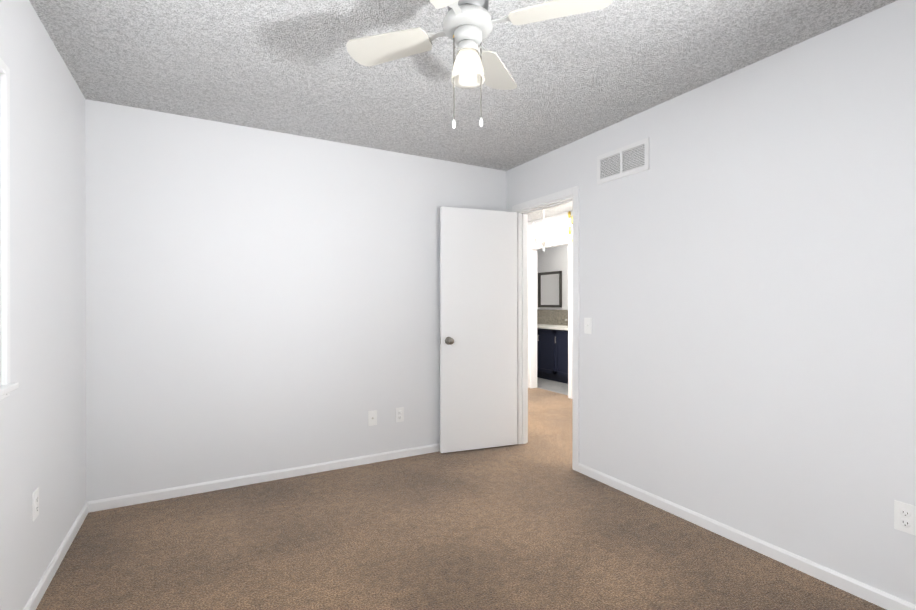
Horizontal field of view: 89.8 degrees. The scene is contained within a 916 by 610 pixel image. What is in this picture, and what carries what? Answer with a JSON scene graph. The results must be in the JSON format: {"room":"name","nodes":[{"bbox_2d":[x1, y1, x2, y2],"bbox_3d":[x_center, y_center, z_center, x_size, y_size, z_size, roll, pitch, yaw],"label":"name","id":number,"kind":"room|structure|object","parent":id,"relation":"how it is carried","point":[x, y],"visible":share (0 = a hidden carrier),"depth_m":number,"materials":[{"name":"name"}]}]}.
{"room":"empty bedroom","nodes":[
{"label":"empty bedroom","id":0,"kind":"room"},
{"bbox_2d":[0,0,85,609],"bbox_3d":[-1.268,0.009,0.941,0.100,2.440,4.000,0,0,-29],"label":"wall","id":1,"kind":"structure","parent":0,"point":[43,427],"depth_m":1.96,"materials":[{"name":"white paint"}]},
{"bbox_2d":[0,58,18,400],"bbox_3d":[-1.244,-0.251,0.934,0.135,1.142,1.497,0,0,-29],"label":"window","id":2,"kind":"structure","parent":1,"relation":"in","point":[7,387],"depth_m":1.57,"materials":[{"name":"white"}]},
{"bbox_2d":[32,487,38,520],"bbox_3d":[-1.732,0.817,1.887,0.008,0.115,0.070,0,0,-29],"label":"electrical outlet","id":3,"kind":"object","parent":1,"relation":"attached to","point":[35,503],"visible":1,"depth_m":1.88,"materials":[{"name":"white plastic"}]},
{"bbox_2d":[23,502,87,609],"bbox_3d":[-1.218,1.198,0.972,0.013,0.062,4.000,0,0,-29],"label":"baseboard","id":4,"kind":"structure","parent":1,"relation":"attached to","point":[34,600],"depth_m":2.11,"materials":[{"name":"white wood"}]},
{"bbox_2d":[85,99,505,501],"bbox_3d":[-0.903,0.003,3.491,3.220,2.440,0.100,0,0,-29],"label":"wall","id":5,"kind":"structure","parent":0,"point":[259,300],"depth_m":3.15,"materials":[{"name":"white paint"}]},
{"bbox_2d":[87,443,439,512],"bbox_3d":[-0.876,1.192,3.445,3.020,0.062,0.013,0,0,-29],"label":"baseboard","id":6,"kind":"structure","parent":5,"relation":"attached to","point":[133,499],"depth_m":3.13,"materials":[{"name":"white wood"}]},
{"bbox_2d":[368,410,376,425],"bbox_3d":[-0.661,0.878,3.562,0.070,0.115,0.017,0,0,-29],"label":"outlet plate","id":7,"kind":"object","parent":5,"relation":"attached to","point":[372,418],"visible":1,"depth_m":3.56,"materials":[{"name":"white plastic"}]},
{"bbox_2d":[395,407,403,421],"bbox_3d":[-0.466,0.878,3.675,0.070,0.115,0.008,0,0,-29],"label":"outlet","id":8,"kind":"object","parent":5,"relation":"attached to","point":[399,414],"visible":1,"depth_m":3.67,"materials":[{"name":"white plastic"}]},
{"bbox_2d":[36,377,885,609],"bbox_3d":[0.532,1.272,3.979,6.200,0.101,7.750,0,0,-29],"label":"floor","id":9,"kind":"structure","parent":0,"point":[536,522],"depth_m":2.31,"materials":[{"name":"brown carpet"}]},
{"bbox_2d":[537,327,567,383],"bbox_3d":[1.543,0.799,7.730,0.569,0.830,1.680,0,0,-29],"label":"bathroom vanity","id":10,"kind":"object","parent":9,"relation":"on","point":[552,352],"depth_m":7.28,"materials":[{"name":"blue wood"}]},
{"bbox_2d":[537,324,567,330],"bbox_3d":[1.543,0.366,7.729,0.569,0.035,1.710,0,0,-29],"label":"countertop","id":11,"kind":"structure","parent":10,"relation":"on","point":[538,325],"depth_m":7.46,"materials":[{"name":"white stone"}]},
{"bbox_2d":[29,0,896,221],"bbox_3d":[0.532,-1.268,3.974,6.200,0.100,7.750,0,0,-29],"label":"ceiling","id":12,"kind":"structure","parent":0,"point":[293,67],"depth_m":2.31,"materials":[{"name":"white paint"}]},
{"bbox_2d":[346,0,612,128],"bbox_3d":[0.036,-0.916,1.620,0.739,0.593,0.739,0,0,-24],"label":"fan","id":13,"kind":"object","parent":12,"relation":"hanging from","point":[467,27],"visible":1,"depth_m":1.61,"materials":[{"name":"white plastic"}]},
{"bbox_2d":[528,211,563,252],"bbox_3d":[1.063,-0.932,5.692,0.486,0.580,0.492,0,0,-29],"label":"chandelier","id":14,"kind":"object","parent":12,"relation":"hanging from","point":[543,242],"visible":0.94,"depth_m":5.67,"materials":[{"name":"silver metal"}]},
{"bbox_2d":[528,211,572,393],"bbox_3d":[1.893,-0.001,5.336,0.100,2.440,4.000,0,0,-29],"label":"wall","id":15,"kind":"structure","parent":0,"point":[559,220],"depth_m":6.23,"materials":[{"name":"white paint"}]},
{"bbox_2d":[528,237,571,398],"bbox_3d":[1.300,0.167,6.385,0.116,2.100,0.910,0,0,-29],"label":"door frame","id":16,"kind":"structure","parent":15,"relation":"attached to","point":[564,240],"depth_m":6.70,"materials":[{"name":"white wood"}]},
{"bbox_2d":[568,211,572,242],"bbox_3d":[1.482,-1.012,5.943,0.007,0.439,0.177,0,0,-29],"label":"wall art","id":17,"kind":"object","parent":15,"relation":"attached to","point":[569,228],"visible":0.54,"depth_m":5.97,"materials":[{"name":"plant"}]},
{"bbox_2d":[537,245,567,309],"bbox_3d":[2.028,-0.006,7.558,0.100,2.440,2.750,0,0,-29],"label":"wall","id":18,"kind":"structure","parent":0,"point":[551,259],"depth_m":8.01,"materials":[{"name":"white paint"}]},
{"bbox_2d":[538,271,561,307],"bbox_3d":[1.623,-0.273,8.148,0.028,0.630,0.620,0,0,-29],"label":"mirror","id":19,"kind":"object","parent":18,"relation":"attached to","point":[549,289],"visible":0.94,"depth_m":8.13,"materials":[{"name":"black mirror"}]},
{"bbox_2d":[537,309,567,325],"bbox_3d":[1.861,0.216,7.746,0.008,0.265,2.000,0,0,-29],"label":"backsplash","id":20,"kind":"structure","parent":18,"relation":"attached to","point":[554,317],"depth_m":8.09,"materials":[{"name":"tile"}]},
{"bbox_2d":[506,0,915,604],"bbox_3d":[1.458,0.006,2.460,0.100,2.440,4.000,0,0,-29],"label":"wall","id":21,"kind":"structure","parent":0,"point":[747,293],"depth_m":2.24,"materials":[{"name":"white paint"}]},
{"bbox_2d":[512,185,579,471],"bbox_3d":[0.731,0.173,3.750,0.116,2.100,0.820,0,0,-29],"label":"door frame","id":22,"kind":"structure","parent":21,"relation":"attached to","point":[522,326],"depth_m":3.99,"materials":[{"name":"white wood"}]},
{"bbox_2d":[440,206,516,452],"bbox_3d":[0.173,0.203,3.912,0.702,2.015,0.201,0,0,-29],"label":"door","id":23,"kind":"structure","parent":22,"relation":"attached to","point":[478,328],"depth_m":3.86,"materials":[{"name":"white wood"}]},
{"bbox_2d":[584,318,591,333],"bbox_3d":[0.926,0.149,3.292,0.018,0.115,0.070,0,0,-29],"label":"light switch","id":24,"kind":"object","parent":21,"relation":"attached to","point":[587,325],"visible":1,"depth_m":3.29,"materials":[{"name":"white plastic"}]},
{"bbox_2d":[597,137,648,184],"bbox_3d":[1.077,-0.939,3.027,0.010,0.197,0.425,0,0,-29],"label":"air vent","id":25,"kind":"object","parent":21,"relation":"in","point":[627,160],"visible":1,"depth_m":3.01,"materials":[{"name":"white metal"}]},
{"bbox_2d":[578,463,915,609],"bbox_3d":[1.635,1.196,2.029,0.013,0.062,3.070,0,0,-29],"label":"baseboard","id":26,"kind":"structure","parent":21,"relation":"attached to","point":[873,595],"depth_m":2.25,"materials":[{"name":"white wood"}]},
{"bbox_2d":[894,500,915,535],"bbox_3d":[1.761,0.837,1.807,0.008,0.115,0.070,0,0,-29],"label":"electrical outlet","id":27,"kind":"object","parent":21,"relation":"attached to","point":[904,517],"visible":1,"depth_m":1.81,"materials":[{"name":"white plastic"}]}
]}

